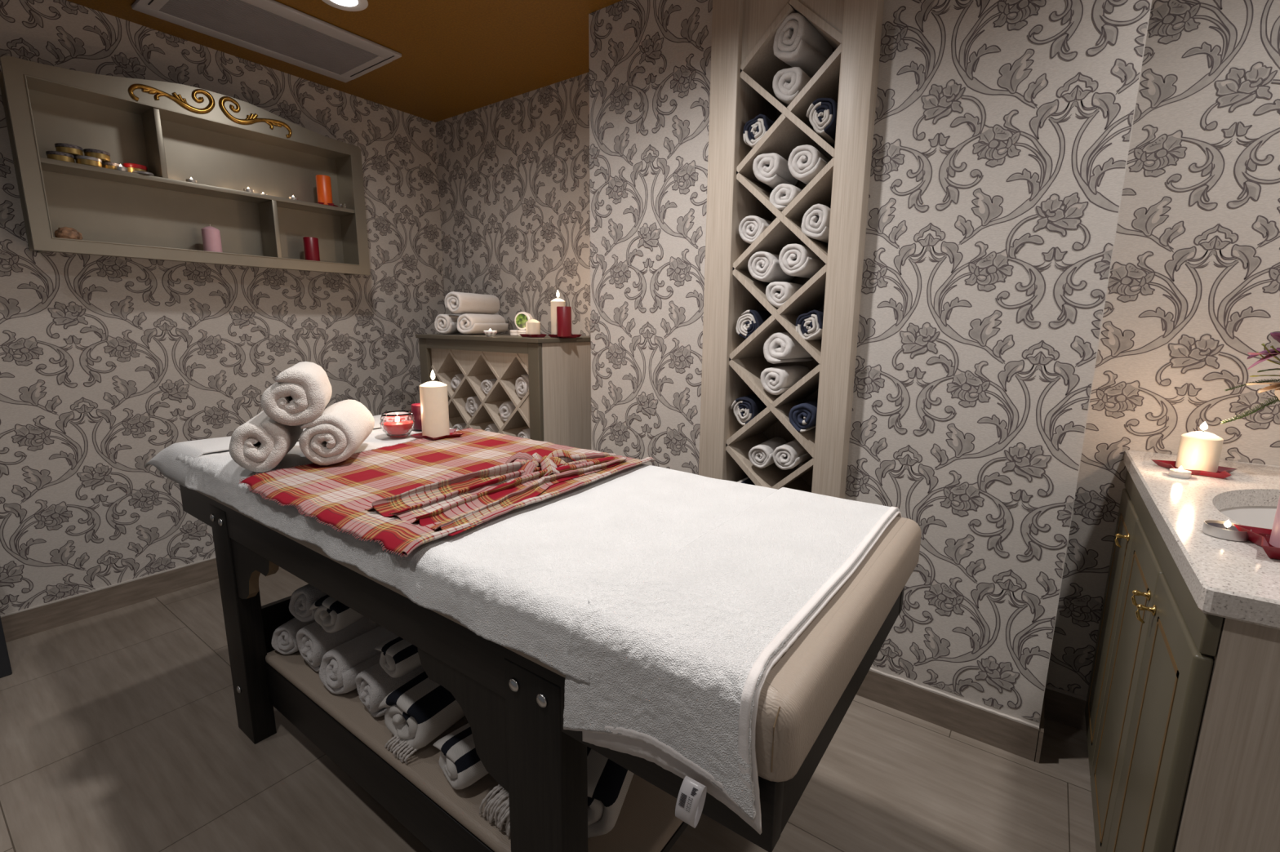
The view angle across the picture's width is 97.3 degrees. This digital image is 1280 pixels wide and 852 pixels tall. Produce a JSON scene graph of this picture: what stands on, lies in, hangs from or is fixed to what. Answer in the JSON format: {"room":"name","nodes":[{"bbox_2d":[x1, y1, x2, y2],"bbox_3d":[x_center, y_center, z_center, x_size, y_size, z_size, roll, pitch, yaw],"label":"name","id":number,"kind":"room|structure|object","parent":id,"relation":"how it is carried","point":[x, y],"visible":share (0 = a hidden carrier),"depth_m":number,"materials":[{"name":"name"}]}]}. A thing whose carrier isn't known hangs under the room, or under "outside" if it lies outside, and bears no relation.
{"room":"spa","nodes":[
{"label":"spa","id":0,"kind":"room"},
{"bbox_2d":[0,0,445,615],"bbox_3d":[-2.439,-0.398,2.229,0.102,2.491,4.008,8,13,35],"label":"wall","id":1,"kind":"structure","parent":0,"point":[108,364],"depth_m":2.53,"materials":[{"name":"paper"}]},
{"bbox_2d":[0,558,218,642],"bbox_3d":[-2.435,0.787,2.373,0.012,0.108,3.908,8,13,35],"label":"baseboard","id":2,"kind":"structure","parent":1,"relation":"attached to","point":[44,618],"depth_m":2.47,"materials":[{"name":"wood"}]},
{"bbox_2d":[0,55,370,275],"bbox_3d":[-1.921,-1.107,2.569,0.185,0.727,1.280,8,13,35],"label":"wall shelf","id":3,"kind":"object","parent":1,"relation":"attached to","point":[229,145],"visible":1,"depth_m":2.46,"materials":[{"name":"beige paint"}]},
{"bbox_2d":[45,151,75,162],"bbox_3d":[-2.205,-1.020,2.143,0.077,0.033,0.077,8,13,35],"label":"round tin","id":4,"kind":"object","parent":3,"relation":"on","point":[56,155],"visible":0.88,"depth_m":2.12,"materials":[{"name":"gold metal"}]},
{"bbox_2d":[54,142,83,155],"bbox_3d":[-2.192,-1.058,2.162,0.077,0.033,0.077,8,13,35],"label":"round tin","id":5,"kind":"object","parent":4,"relation":"on","point":[73,149],"visible":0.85,"depth_m":2.14,"materials":[{"name":"gold metal"}]},
{"bbox_2d":[54,226,83,239],"bbox_3d":[-2.216,-0.745,2.183,0.069,0.052,0.079,8,13,35],"label":"seashell","id":6,"kind":"object","parent":3,"relation":"on","point":[64,232],"visible":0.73,"depth_m":2.16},
{"bbox_2d":[74,155,102,167],"bbox_3d":[-2.152,-1.029,2.198,0.077,0.033,0.077,8,13,35],"label":"round tin","id":7,"kind":"object","parent":3,"relation":"on","point":[86,160],"visible":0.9,"depth_m":2.17,"materials":[{"name":"gold metal"}]},
{"bbox_2d":[83,148,110,162],"bbox_3d":[-2.149,-1.070,2.229,0.077,0.033,0.077,8,13,35],"label":"round tin","id":8,"kind":"object","parent":7,"relation":"on","point":[104,156],"visible":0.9,"depth_m":2.21,"materials":[{"name":"gold metal"}]},
{"bbox_2d":[102,161,124,169],"bbox_3d":[-2.140,-1.045,2.282,0.077,0.033,0.077,8,13,35],"label":"round tin","id":9,"kind":"object","parent":3,"relation":"on","point":[108,165],"visible":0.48,"depth_m":2.25,"materials":[{"name":"gold metal"}]},
{"bbox_2d":[114,164,128,171],"bbox_3d":[-2.083,-1.037,2.259,0.039,0.027,0.039,8,13,35],"label":"tealight","id":10,"kind":"object","parent":3,"relation":"on","point":[120,167],"visible":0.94,"depth_m":2.25,"materials":[{"name":"metal"}]},
{"bbox_2d":[122,163,147,172],"bbox_3d":[-2.100,-1.062,2.344,0.077,0.045,0.077,8,13,35],"label":"round tin","id":11,"kind":"object","parent":3,"relation":"on","point":[131,167],"visible":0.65,"depth_m":2.31,"materials":[{"name":"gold metal"}]},
{"bbox_2d":[132,170,154,176],"bbox_3d":[-2.045,-1.039,2.317,0.068,0.010,0.068,8,13,35],"label":"lid","id":12,"kind":"object","parent":3,"relation":"on","point":[133,171],"visible":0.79,"depth_m":2.29,"materials":[{"name":"silver metal"}]},
{"bbox_2d":[200,224,222,252],"bbox_3d":[-1.950,-0.852,2.562,0.068,0.127,0.068,8,13,35],"label":"pillar candle","id":13,"kind":"object","parent":3,"relation":"on","point":[211,240],"visible":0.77,"depth_m":2.54,"materials":[{"name":"pink wax"}]},
{"bbox_2d":[302,236,319,261],"bbox_3d":[-1.696,-0.909,2.907,0.068,0.120,0.068,8,13,35],"label":"pillar candle","id":14,"kind":"object","parent":3,"relation":"on","point":[311,248],"visible":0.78,"depth_m":2.88,"materials":[{"name":"red wax"}]},
{"bbox_2d":[317,202,337,206],"bbox_3d":[-1.635,-1.151,2.941,0.117,0.013,0.116,8,13,35],"label":"dish","id":15,"kind":"object","parent":3,"relation":"on","point":[329,204],"visible":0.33,"depth_m":2.91,"materials":[{"name":"ceramic"}]},
{"bbox_2d":[315,174,333,204],"bbox_3d":[-1.638,-1.218,2.920,0.068,0.146,0.068,8,13,35],"label":"pillar candle","id":16,"kind":"object","parent":15,"relation":"on","point":[323,184],"visible":0.84,"depth_m":2.89,"materials":[{"name":"orange wax"}]},
{"bbox_2d":[0,556,1086,729],"bbox_3d":[-0.847,0.889,1.594,3.504,0.011,3.300,8,13,35],"label":"trim","id":17,"kind":"structure","parent":1,"relation":"attached to","point":[872,669],"depth_m":1.86,"materials":[{"name":"paint"}]},
{"bbox_2d":[66,0,622,122],"bbox_3d":[-0.461,-1.372,0.604,4.954,0.050,4.008,8,13,35],"label":"ceiling","id":18,"kind":"structure","parent":0,"point":[458,57],"depth_m":2.51,"materials":[{"name":"paint"}]},
{"bbox_2d":[131,0,401,82],"bbox_3d":[-1.550,-1.679,2.406,0.509,0.016,0.842,8,13,35],"label":"ceiling vent","id":19,"kind":"object","parent":18,"relation":"in","point":[273,28],"visible":1,"depth_m":2.39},
{"bbox_2d":[321,0,368,11],"bbox_3d":[-1.137,-1.633,2.152,0.176,0.008,0.176,8,13,35],"label":"recessed light","id":20,"kind":"object","parent":18,"relation":"in","point":[345,5],"visible":1,"depth_m":2.19,"materials":[{"name":"white plastic"}]},
{"bbox_2d":[435,71,591,336],"bbox_3d":[-0.543,-0.568,3.254,1.754,2.491,0.102,8,13,35],"label":"wall","id":21,"kind":"structure","parent":0,"point":[513,172],"depth_m":3.16,"materials":[{"name":"paper"}]},
{"bbox_2d":[0,566,1096,851],"bbox_3d":[-0.486,1.127,1.062,4.954,0.050,4.008,8,13,35],"label":"floor","id":22,"kind":"structure","parent":0,"point":[120,731],"depth_m":1.62,"materials":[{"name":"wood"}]},
{"bbox_2d":[0,616,12,678],"bbox_3d":[-2.510,0.681,1.942,0.325,0.470,0.393,8,13,35],"label":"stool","id":23,"kind":"object","parent":22,"relation":"on","point":[6,670],"visible":1,"depth_m":2.02,"materials":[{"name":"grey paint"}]},
{"bbox_2d":[415,333,591,449],"bbox_3d":[-0.662,0.124,3.035,0.918,1.208,0.540,8,13,35],"label":"cabinet","id":24,"kind":"object","parent":22,"relation":"on","point":[556,406],"visible":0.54,"depth_m":2.71,"materials":[{"name":"beige paint"}]},
{"bbox_2d":[434,314,462,334],"bbox_3d":[-1.001,-0.563,3.110,0.108,0.106,0.344,3,11,13],"label":"rolled towel","id":25,"kind":"object","parent":24,"relation":"on","point":[445,324],"visible":0.44,"depth_m":2.96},
{"bbox_2d":[450,373,464,390],"bbox_3d":[-0.874,-0.244,3.049,0.088,0.092,0.312,8,13,35],"label":"rolled towel","id":26,"kind":"object","parent":24,"relation":"in","point":[457,379],"visible":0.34,"depth_m":2.93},
{"bbox_2d":[453,422,466,430],"bbox_3d":[-0.880,0.008,3.098,0.087,0.076,0.306,8,13,35],"label":"rolled towel","id":27,"kind":"object","parent":24,"relation":"in","point":[460,426],"visible":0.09,"depth_m":2.98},
{"bbox_2d":[465,395,481,416],"bbox_3d":[-0.776,-0.117,2.999,0.102,0.107,0.309,8,13,35],"label":"rolled towel","id":28,"kind":"object","parent":24,"relation":"in","point":[473,403],"visible":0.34,"depth_m":2.88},
{"bbox_2d":[456,313,508,334],"bbox_3d":[-0.853,-0.553,3.061,0.117,0.109,0.372,3,11,15],"label":"rolled towel","id":29,"kind":"object","parent":24,"relation":"on","point":[467,323],"visible":0.96,"depth_m":2.95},
{"bbox_2d":[444,291,499,314],"bbox_3d":[-0.912,-0.669,3.079,0.122,0.113,0.371,4,11,19],"label":"rolled towel","id":30,"kind":"object","parent":29,"relation":"on","point":[461,303],"visible":1,"depth_m":2.98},
{"bbox_2d":[480,378,497,395],"bbox_3d":[-0.675,-0.210,2.908,0.090,0.079,0.306,8,13,35],"label":"rolled towel","id":31,"kind":"object","parent":24,"relation":"in","point":[486,385],"visible":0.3,"depth_m":2.79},
{"bbox_2d":[483,328,497,336],"bbox_3d":[-0.717,-0.449,2.699,0.066,0.037,0.065,8,13,35],"label":"cup","id":32,"kind":"object","parent":24,"relation":"on","point":[488,333],"visible":1,"depth_m":2.68,"materials":[{"name":"white ceramic"}]},
{"bbox_2d":[484,423,499,432],"bbox_3d":[-0.674,0.023,2.948,0.097,0.101,0.312,8,13,35],"label":"rolled towel","id":33,"kind":"object","parent":24,"relation":"in","point":[492,427],"visible":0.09,"depth_m":2.83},
{"bbox_2d":[498,401,515,422],"bbox_3d":[-0.577,-0.087,2.860,0.097,0.101,0.304,8,13,35],"label":"rolled towel","id":34,"kind":"object","parent":24,"relation":"in","point":[506,409],"visible":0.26,"depth_m":2.74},
{"bbox_2d":[510,329,518,335],"bbox_3d":[-0.630,-0.483,2.911,0.083,0.028,0.083,8,13,35],"label":"jar","id":35,"kind":"object","parent":24,"relation":"on","point":[513,332],"visible":0.5,"depth_m":2.87,"materials":[{"name":"ceramic"}]},
{"bbox_2d":[517,329,525,336],"bbox_3d":[-0.577,-0.471,2.849,0.083,0.028,0.083,8,13,35],"label":"jar","id":36,"kind":"object","parent":24,"relation":"on","point":[519,331],"visible":0.41,"depth_m":2.81,"materials":[{"name":"ceramic"}]},
{"bbox_2d":[514,311,533,330],"bbox_3d":[-0.585,-0.530,2.839,0.091,0.091,0.038,5,11,21],"label":"jar","id":37,"kind":"object","parent":36,"relation":"on","point":[522,317],"visible":0.8,"depth_m":2.82,"materials":[{"name":"white plastic"}]},
{"bbox_2d":[515,313,528,328],"bbox_3d":[-0.592,-0.527,2.822,0.071,0.071,0.001,5,11,21],"label":"picture","id":38,"kind":"object","parent":37,"relation":"attached to","point":[521,318],"depth_m":2.82,"materials":[{"name":"green plant"}]},
{"bbox_2d":[515,373,528,398],"bbox_3d":[-0.468,-0.204,2.757,0.105,0.116,0.313,8,13,35],"label":"rolled towel","id":39,"kind":"object","parent":24,"relation":"in","point":[522,384],"visible":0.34,"depth_m":2.64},
{"bbox_2d":[517,428,530,439],"bbox_3d":[-0.471,0.048,2.804,0.095,0.105,0.313,8,13,35],"label":"rolled towel","id":40,"kind":"object","parent":24,"relation":"in","point":[525,433],"visible":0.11,"depth_m":2.69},
{"bbox_2d":[519,333,546,337],"bbox_3d":[-0.489,-0.422,2.625,0.129,0.013,0.124,8,13,35],"label":"dish","id":41,"kind":"object","parent":24,"relation":"on","point":[521,335],"visible":0.92,"depth_m":2.59,"materials":[{"name":"ceramic"}]},
{"bbox_2d":[525,319,540,334],"bbox_3d":[-0.497,-0.461,2.619,0.066,0.084,0.066,8,13,35],"label":"pillar candle","id":42,"kind":"object","parent":41,"relation":"on","point":[532,326],"visible":0.88,"depth_m":2.59,"materials":[{"name":"beige wax"}]},
{"bbox_2d":[547,334,582,337],"bbox_3d":[-0.348,-0.420,2.621,0.170,0.013,0.147,8,13,35],"label":"dish","id":43,"kind":"object","parent":24,"relation":"on","point":[550,335],"visible":0.65,"depth_m":2.58,"materials":[{"name":"ceramic"}]},
{"bbox_2d":[551,290,565,334],"bbox_3d":[-0.383,-0.527,2.633,0.068,0.213,0.068,8,13,35],"label":"pillar candle","id":44,"kind":"object","parent":43,"relation":"on","point":[555,303],"visible":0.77,"depth_m":2.61,"materials":[{"name":"beige wax"}]},
{"bbox_2d":[556,306,571,337],"bbox_3d":[-0.344,-0.472,2.551,0.066,0.135,0.066,8,13,35],"label":"pillar candle","id":45,"kind":"object","parent":43,"relation":"on","point":[563,313],"visible":1,"depth_m":2.53,"materials":[{"name":"red wax"}]},
{"bbox_2d":[179,484,921,851],"bbox_3d":[-0.439,0.566,1.584,2.045,0.866,0.783,8,13,35],"label":"massage table","id":46,"kind":"object","parent":22,"relation":"on","point":[512,702],"visible":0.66,"depth_m":1.04,"materials":[{"name":"brown wood"}]},
{"bbox_2d":[271,617,315,654],"bbox_3d":[-0.997,0.602,1.967,0.103,0.092,0.585,3,11,15],"label":"rolled towel","id":47,"kind":"object","parent":46,"relation":"on","point":[284,641],"visible":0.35,"depth_m":1.70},
{"bbox_2d":[296,616,380,671],"bbox_3d":[-0.800,0.600,1.887,0.123,0.129,0.654,7,12,30],"label":"rolled towel","id":48,"kind":"object","parent":46,"relation":"on","point":[313,642],"visible":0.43,"depth_m":1.63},
{"bbox_2d":[288,583,327,622],"bbox_3d":[-0.874,0.484,1.927,0.118,0.106,0.618,5,11,24],"label":"rolled towel","id":49,"kind":"object","parent":48,"relation":"on","point":[302,599],"visible":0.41,"depth_m":1.66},
{"bbox_2d":[309,595,364,633],"bbox_3d":[-0.758,0.480,1.850,0.117,0.102,0.643,5,11,21],"label":"striped cloth","id":50,"kind":"object","parent":48,"relation":"on","point":[331,614],"visible":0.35,"depth_m":1.56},
{"bbox_2d":[319,626,396,694],"bbox_3d":[-0.650,0.622,1.793,0.137,0.123,0.683,7,12,32],"label":"rolled towel","id":51,"kind":"object","parent":46,"relation":"on","point":[340,667],"visible":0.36,"depth_m":1.54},
{"bbox_2d":[355,662,424,717],"bbox_3d":[-0.518,0.646,1.690,0.109,0.115,0.654,8,13,35],"label":"rolled towel","id":52,"kind":"object","parent":46,"relation":"on","point":[373,684],"visible":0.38,"depth_m":1.44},
{"bbox_2d":[384,735,418,764],"bbox_3d":[-0.562,0.755,1.319,0.103,0.032,0.036,8,13,35],"label":"fringe","id":53,"kind":"object","parent":46,"relation":"on","point":[397,747],"visible":0.98,"depth_m":1.31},
{"bbox_2d":[377,671,465,750],"bbox_3d":[-0.396,0.652,1.600,0.158,0.138,0.675,7,12,30],"label":"striped cloth","id":54,"kind":"object","parent":46,"relation":"on","point":[421,709],"visible":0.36,"depth_m":1.32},
{"bbox_2d":[374,635,421,678],"bbox_3d":[-0.453,0.538,1.628,0.103,0.087,0.617,7,12,32],"label":"striped cloth","id":55,"kind":"object","parent":54,"relation":"on","point":[399,657],"visible":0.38,"depth_m":1.38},
{"bbox_2d":[432,723,488,790],"bbox_3d":[-0.192,0.698,1.461,0.122,0.102,0.682,10,14,41],"label":"striped cloth","id":56,"kind":"object","parent":46,"relation":"on","point":[459,761],"visible":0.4,"depth_m":1.21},
{"bbox_2d":[265,650,683,851],"bbox_3d":[-0.438,0.744,1.569,1.326,0.030,0.586,8,13,35],"label":"shelf","id":57,"kind":"object","parent":46,"relation":"on","point":[646,821],"depth_m":1.24,"materials":[{"name":"beige wood"}]},
{"bbox_2d":[175,427,777,684],"bbox_3d":[-0.523,0.161,1.559,1.698,0.088,0.816,8,13,35],"label":"towel","id":58,"kind":"object","parent":46,"relation":"on","point":[520,580],"visible":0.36,"depth_m":1.07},
{"bbox_2d":[144,414,381,486],"bbox_3d":[-1.278,0.057,2.093,0.462,0.109,0.805,8,13,35],"label":"towel","id":59,"kind":"object","parent":58,"relation":"on","point":[165,461],"visible":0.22,"depth_m":1.76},
{"bbox_2d":[229,410,303,472],"bbox_3d":[-1.041,0.033,1.584,0.132,0.138,0.296,-4,11,-22],"label":"rolled towel","id":60,"kind":"object","parent":58,"relation":"on","point":[259,445],"visible":0.91,"depth_m":1.46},
{"bbox_2d":[298,399,374,465],"bbox_3d":[-0.887,0.010,1.669,0.144,0.146,0.346,-3,11,-17],"label":"rolled towel","id":61,"kind":"object","parent":58,"relation":"on","point":[342,428],"visible":1,"depth_m":1.52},
{"bbox_2d":[260,361,332,426],"bbox_3d":[-0.963,-0.097,1.591,0.147,0.152,0.303,-4,11,-24],"label":"rolled towel","id":62,"kind":"object","parent":61,"relation":"on","point":[300,394],"visible":1,"depth_m":1.47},
{"bbox_2d":[379,410,415,438],"bbox_3d":[-0.841,-0.005,1.957,0.113,0.083,0.113,8,13,35],"label":"candle","id":63,"kind":"object","parent":58,"relation":"on","point":[396,424],"visible":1,"depth_m":1.92,"materials":[{"name":"red"}]},
{"bbox_2d":[410,403,422,430],"bbox_3d":[-0.807,-0.050,2.108,0.092,0.117,0.092,8,13,35],"label":"pillar candle","id":64,"kind":"object","parent":58,"relation":"on","point":[415,408],"visible":0.27,"depth_m":2.07,"materials":[{"name":"red wax"}]},
{"bbox_2d":[409,428,462,440],"bbox_3d":[-0.703,0.029,1.962,0.172,0.013,0.174,8,13,35],"label":"dish","id":65,"kind":"object","parent":58,"relation":"on","point":[455,434],"visible":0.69,"depth_m":1.92,"materials":[{"name":"ceramic"}]},
{"bbox_2d":[419,370,449,438],"bbox_3d":[-0.707,-0.079,1.935,0.090,0.230,0.090,8,13,35],"label":"pillar candle","id":66,"kind":"object","parent":65,"relation":"on","point":[433,395],"visible":0.94,"depth_m":1.91,"materials":[{"name":"beige wax"}]},
{"bbox_2d":[238,427,654,557],"bbox_3d":[-0.518,0.096,1.545,0.875,0.066,0.826,8,13,35],"label":"checked cloth","id":67,"kind":"object","parent":58,"relation":"on","point":[405,497],"visible":0.96,"depth_m":1.38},
{"bbox_2d":[479,784,510,836],"bbox_3d":[-0.273,0.767,1.125,0.125,0.070,0.038,8,13,35],"label":"fringe","id":68,"kind":"object","parent":46,"relation":"on","point":[503,794],"visible":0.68,"depth_m":1.13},
{"bbox_2d":[586,746,633,838],"bbox_3d":[-0.042,0.702,1.363,0.151,0.132,0.579,3,11,15],"label":"striped cloth","id":69,"kind":"object","parent":46,"relation":"on","point":[608,782],"visible":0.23,"depth_m":1.10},
{"bbox_2d":[660,822,688,851],"bbox_3d":[-0.438,0.769,1.574,1.322,0.020,0.540,8,13,35],"label":"shelf","id":70,"kind":"object","parent":46,"relation":"attached to","point":[670,842],"depth_m":1.16,"materials":[{"name":"brown wood"}]},
{"bbox_2d":[563,487,901,835],"bbox_3d":[0.242,0.312,1.017,0.303,0.195,0.840,8,13,35],"label":"towel","id":71,"kind":"object","parent":46,"relation":"on","point":[679,655],"visible":0.97,"depth_m":0.76,"materials":[{"name":"white fabric"}]},
{"bbox_2d":[678,787,697,812],"bbox_3d":[0.056,0.432,0.654,0.022,0.029,0.006,8,13,35],"label":"print","id":72,"kind":"object","parent":71,"relation":"attached to","point":[687,797],"depth_m":0.65,"materials":[{"name":"black"}]},
{"bbox_2d":[698,0,884,498],"bbox_3d":[0.551,-0.337,2.063,0.538,2.489,0.348,8,13,35],"label":"towel rack","id":73,"kind":"object","parent":22,"relation":"on","point":[744,64],"visible":0.41,"depth_m":1.89,"materials":[{"name":"brown wood"}]},
{"bbox_2d":[737,476,755,485],"bbox_3d":[0.434,0.244,2.206,0.092,0.106,0.227,8,13,35],"label":"striped cloth","id":74,"kind":"object","parent":73,"relation":"on","point":[747,480],"visible":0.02,"depth_m":2.14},
{"bbox_2d":[730,394,767,425],"bbox_3d":[0.439,-0.066,2.148,0.093,0.106,0.230,8,13,35],"label":"striped cloth","id":75,"kind":"object","parent":73,"relation":"on","point":[745,408],"visible":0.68,"depth_m":2.06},
{"bbox_2d":[735,310,771,338],"bbox_3d":[0.445,-0.376,2.089,0.094,0.108,0.227,8,13,35],"label":"striped cloth","id":76,"kind":"object","parent":73,"relation":"on","point":[750,321],"visible":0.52,"depth_m":2.01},
{"bbox_2d":[738,215,772,244],"bbox_3d":[0.445,-0.694,2.031,0.099,0.096,0.226,8,13,35],"label":"rolled towel","id":77,"kind":"object","parent":73,"relation":"on","point":[751,227],"visible":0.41,"depth_m":1.95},
{"bbox_2d":[742,114,774,147],"bbox_3d":[0.449,-1.008,1.974,0.096,0.104,0.228,8,13,35],"label":"striped cloth","id":78,"kind":"object","parent":73,"relation":"on","point":[754,129],"visible":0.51,"depth_m":1.89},
{"bbox_2d":[748,436,786,468],"bbox_3d":[0.492,0.100,2.136,0.089,0.086,0.226,7,12,32],"label":"rolled towel","id":79,"kind":"object","parent":73,"relation":"on","point":[761,455],"visible":0.77,"depth_m":2.06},
{"bbox_2d":[747,251,794,282],"bbox_3d":[0.479,-0.566,2.028,0.105,0.101,0.226,8,13,35],"label":"rolled towel","id":80,"kind":"object","parent":73,"relation":"in","point":[763,266],"visible":0.74,"depth_m":1.95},
{"bbox_2d":[752,152,797,189],"bbox_3d":[0.479,-0.880,1.975,0.095,0.100,0.229,7,12,32],"label":"rolled towel","id":81,"kind":"object","parent":73,"relation":"on","point":[772,170],"visible":0.92,"depth_m":1.89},
{"bbox_2d":[765,281,803,307],"bbox_3d":[0.531,-0.464,2.010,0.086,0.091,0.229,8,13,35],"label":"rolled towel","id":82,"kind":"object","parent":73,"relation":"on","point":[777,293],"visible":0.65,"depth_m":1.93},
{"bbox_2d":[760,364,809,395],"bbox_3d":[0.535,-0.169,2.059,0.093,0.099,0.229,10,14,41],"label":"rolled towel","id":83,"kind":"object","parent":73,"relation":"on","point":[776,380],"visible":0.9,"depth_m":1.99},
{"bbox_2d":[763,332,813,364],"bbox_3d":[0.552,-0.282,2.025,0.226,0.110,0.114,-9,14,-42],"label":"rolled towel","id":84,"kind":"object","parent":83,"relation":"on","point":[780,347],"visible":0.64,"depth_m":1.96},
{"bbox_2d":[769,183,801,211],"bbox_3d":[0.534,-0.777,1.952,0.092,0.088,0.226,8,13,35],"label":"rolled towel","id":85,"kind":"object","parent":73,"relation":"on","point":[783,194],"visible":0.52,"depth_m":1.87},
{"bbox_2d":[772,66,811,106],"bbox_3d":[0.534,-1.113,1.894,0.100,0.106,0.229,8,13,35],"label":"rolled towel","id":86,"kind":"object","parent":73,"relation":"on","point":[787,83],"visible":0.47,"depth_m":1.81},
{"bbox_2d":[773,13,832,77],"bbox_3d":[0.541,-1.250,1.861,0.108,0.139,0.225,11,14,43],"label":"rolled towel","id":87,"kind":"object","parent":86,"relation":"on","point":[797,42],"visible":0.92,"depth_m":1.80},
{"bbox_2d":[773,439,812,470],"bbox_3d":[0.572,0.101,2.078,0.092,0.086,0.227,8,13,35],"label":"rolled towel","id":88,"kind":"object","parent":73,"relation":"on","point":[792,454],"visible":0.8,"depth_m":2.00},
{"bbox_2d":[778,244,826,278],"bbox_3d":[0.576,-0.569,1.956,0.109,0.103,0.227,9,13,38],"label":"rolled towel","id":89,"kind":"object","parent":73,"relation":"in","point":[794,260],"visible":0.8,"depth_m":1.88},
{"bbox_2d":[788,398,817,432],"bbox_3d":[0.617,-0.042,2.021,0.095,0.102,0.228,8,13,35],"label":"rolled towel","id":90,"kind":"object","parent":73,"relation":"on","point":[802,416],"visible":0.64,"depth_m":1.94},
{"bbox_2d":[787,144,831,184],"bbox_3d":[0.588,-0.866,1.896,0.111,0.105,0.227,8,13,35],"label":"rolled towel","id":91,"kind":"object","parent":73,"relation":"in","point":[806,162],"visible":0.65,"depth_m":1.81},
{"bbox_2d":[795,310,823,340],"bbox_3d":[0.624,-0.351,1.961,0.096,0.104,0.228,8,13,35],"label":"striped cloth","id":92,"kind":"object","parent":73,"relation":"on","point":[809,326],"visible":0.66,"depth_m":1.88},
{"bbox_2d":[800,204,830,244],"bbox_3d":[0.623,-0.677,1.903,0.087,0.112,0.225,8,13,35],"label":"rolled towel","id":93,"kind":"object","parent":73,"relation":"on","point":[815,221],"visible":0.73,"depth_m":1.82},
{"bbox_2d":[806,97,837,147],"bbox_3d":[0.629,-0.985,1.846,0.093,0.106,0.230,8,13,35],"label":"striped cloth","id":94,"kind":"object","parent":73,"relation":"on","point":[821,113],"visible":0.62,"depth_m":1.76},
{"bbox_2d":[1084,470,1279,851],"bbox_3d":[1.343,0.653,1.157,0.608,0.884,1.078,8,13,35],"label":"vanity cabinet","id":95,"kind":"object","parent":22,"relation":"on","point":[1182,709],"visible":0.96,"depth_m":0.89,"materials":[{"name":"brown wood"}]},
{"bbox_2d":[1123,449,1279,630],"bbox_3d":[1.351,0.201,1.058,0.593,0.040,1.100,8,13,35],"label":"countertop","id":96,"kind":"structure","parent":95,"relation":"on","point":[1236,580],"depth_m":1.00,"materials":[{"name":"stone"}]},
{"bbox_2d":[1168,466,1191,478],"bbox_3d":[1.309,0.109,1.363,0.039,0.027,0.039,8,13,35],"label":"tealight","id":97,"kind":"object","parent":96,"relation":"on","point":[1180,473],"visible":1,"depth_m":1.36,"materials":[{"name":"wax"}]},
{"bbox_2d":[1151,459,1237,479],"bbox_3d":[1.398,0.106,1.420,0.162,0.013,0.156,8,13,35],"label":"dish","id":98,"kind":"object","parent":96,"relation":"on","point":[1223,473],"visible":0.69,"depth_m":1.38,"materials":[{"name":"ceramic"}]},
{"bbox_2d":[1175,422,1223,472],"bbox_3d":[1.399,0.050,1.406,0.076,0.123,0.076,8,13,35],"label":"pillar candle","id":99,"kind":"object","parent":98,"relation":"on","point":[1197,450],"visible":0.96,"depth_m":1.38,"materials":[{"name":"beige wax"}]},
{"bbox_2d":[1202,520,1251,542],"bbox_3d":[1.019,0.176,0.977,0.058,0.029,0.058,8,13,35],"label":"tealight","id":100,"kind":"object","parent":96,"relation":"on","point":[1227,531],"visible":1,"depth_m":0.97,"materials":[{"name":"metal"}]},
{"bbox_2d":[1218,506,1276,529],"bbox_3d":[1.360,0.292,1.007,0.510,0.120,0.612,8,13,35],"label":"washbasin","id":101,"kind":"object","parent":96,"relation":"in","point":[1261,517],"visible":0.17,"depth_m":1.27,"materials":[{"name":"white ceramic"}]},
{"bbox_2d":[1221,332,1279,423],"bbox_3d":[1.550,-0.059,1.316,0.264,0.380,0.110,5,11,21],"label":"flower","id":102,"kind":"object","parent":96,"relation":"on","point":[1276,335],"visible":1,"depth_m":1.34,"materials":[{"name":"red plant"}]},
{"bbox_2d":[1233,524,1279,559],"bbox_3d":[1.070,0.197,0.887,0.176,0.021,0.180,8,13,35],"label":"dish","id":103,"kind":"object","parent":96,"relation":"on","point":[1273,553],"visible":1,"depth_m":0.93,"materials":[{"name":"ceramic"}]},
{"bbox_2d":[1269,495,1279,547],"bbox_3d":[1.065,0.138,0.894,0.072,0.128,0.072,8,13,35],"label":"pillar candle","id":104,"kind":"object","parent":103,"relation":"on","point":[1274,540],"visible":0.85,"depth_m":0.91,"materials":[{"name":"pink wax"}]},
{"bbox_2d":[1258,533,1271,541],"bbox_3d":[1.057,0.187,0.951,0.024,0.011,0.024,8,13,35],"label":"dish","id":105,"kind":"object","parent":96,"relation":"on","point":[1267,536],"visible":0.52,"depth_m":0.94,"materials":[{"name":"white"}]},
{"bbox_2d":[588,0,1151,726],"bbox_3d":[0.608,-0.350,2.131,1.747,2.491,0.405,8,13,35],"label":"wall pier","id":106,"kind":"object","parent":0,"point":[1003,128],"visible":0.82,"depth_m":1.67,"materials":[{"name":"paper"}]},
{"bbox_2d":[856,670,1044,763],"bbox_3d":[0.555,0.834,2.280,1.759,0.108,0.267,8,13,35],"label":"baseboard","id":107,"kind":"object","parent":106,"relation":"attached to","point":[1024,741],"visible":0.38,"depth_m":1.79,"materials":[{"name":"wood"}]},
{"bbox_2d":[1045,0,1279,697],"bbox_3d":[1.755,-0.217,1.471,0.900,2.491,0.150,8,13,35],"label":"wall","id":108,"kind":"structure","parent":0,"point":[1193,288],"depth_m":1.52,"materials":[{"name":"paper"}]},
{"bbox_2d":[1044,688,1086,731],"bbox_3d":[1.418,0.928,1.821,0.188,0.104,0.012,8,13,35],"label":"baseboard","id":109,"kind":"structure","parent":108,"relation":"attached to","point":[1060,708],"depth_m":1.84,"materials":[{"name":"wood"}]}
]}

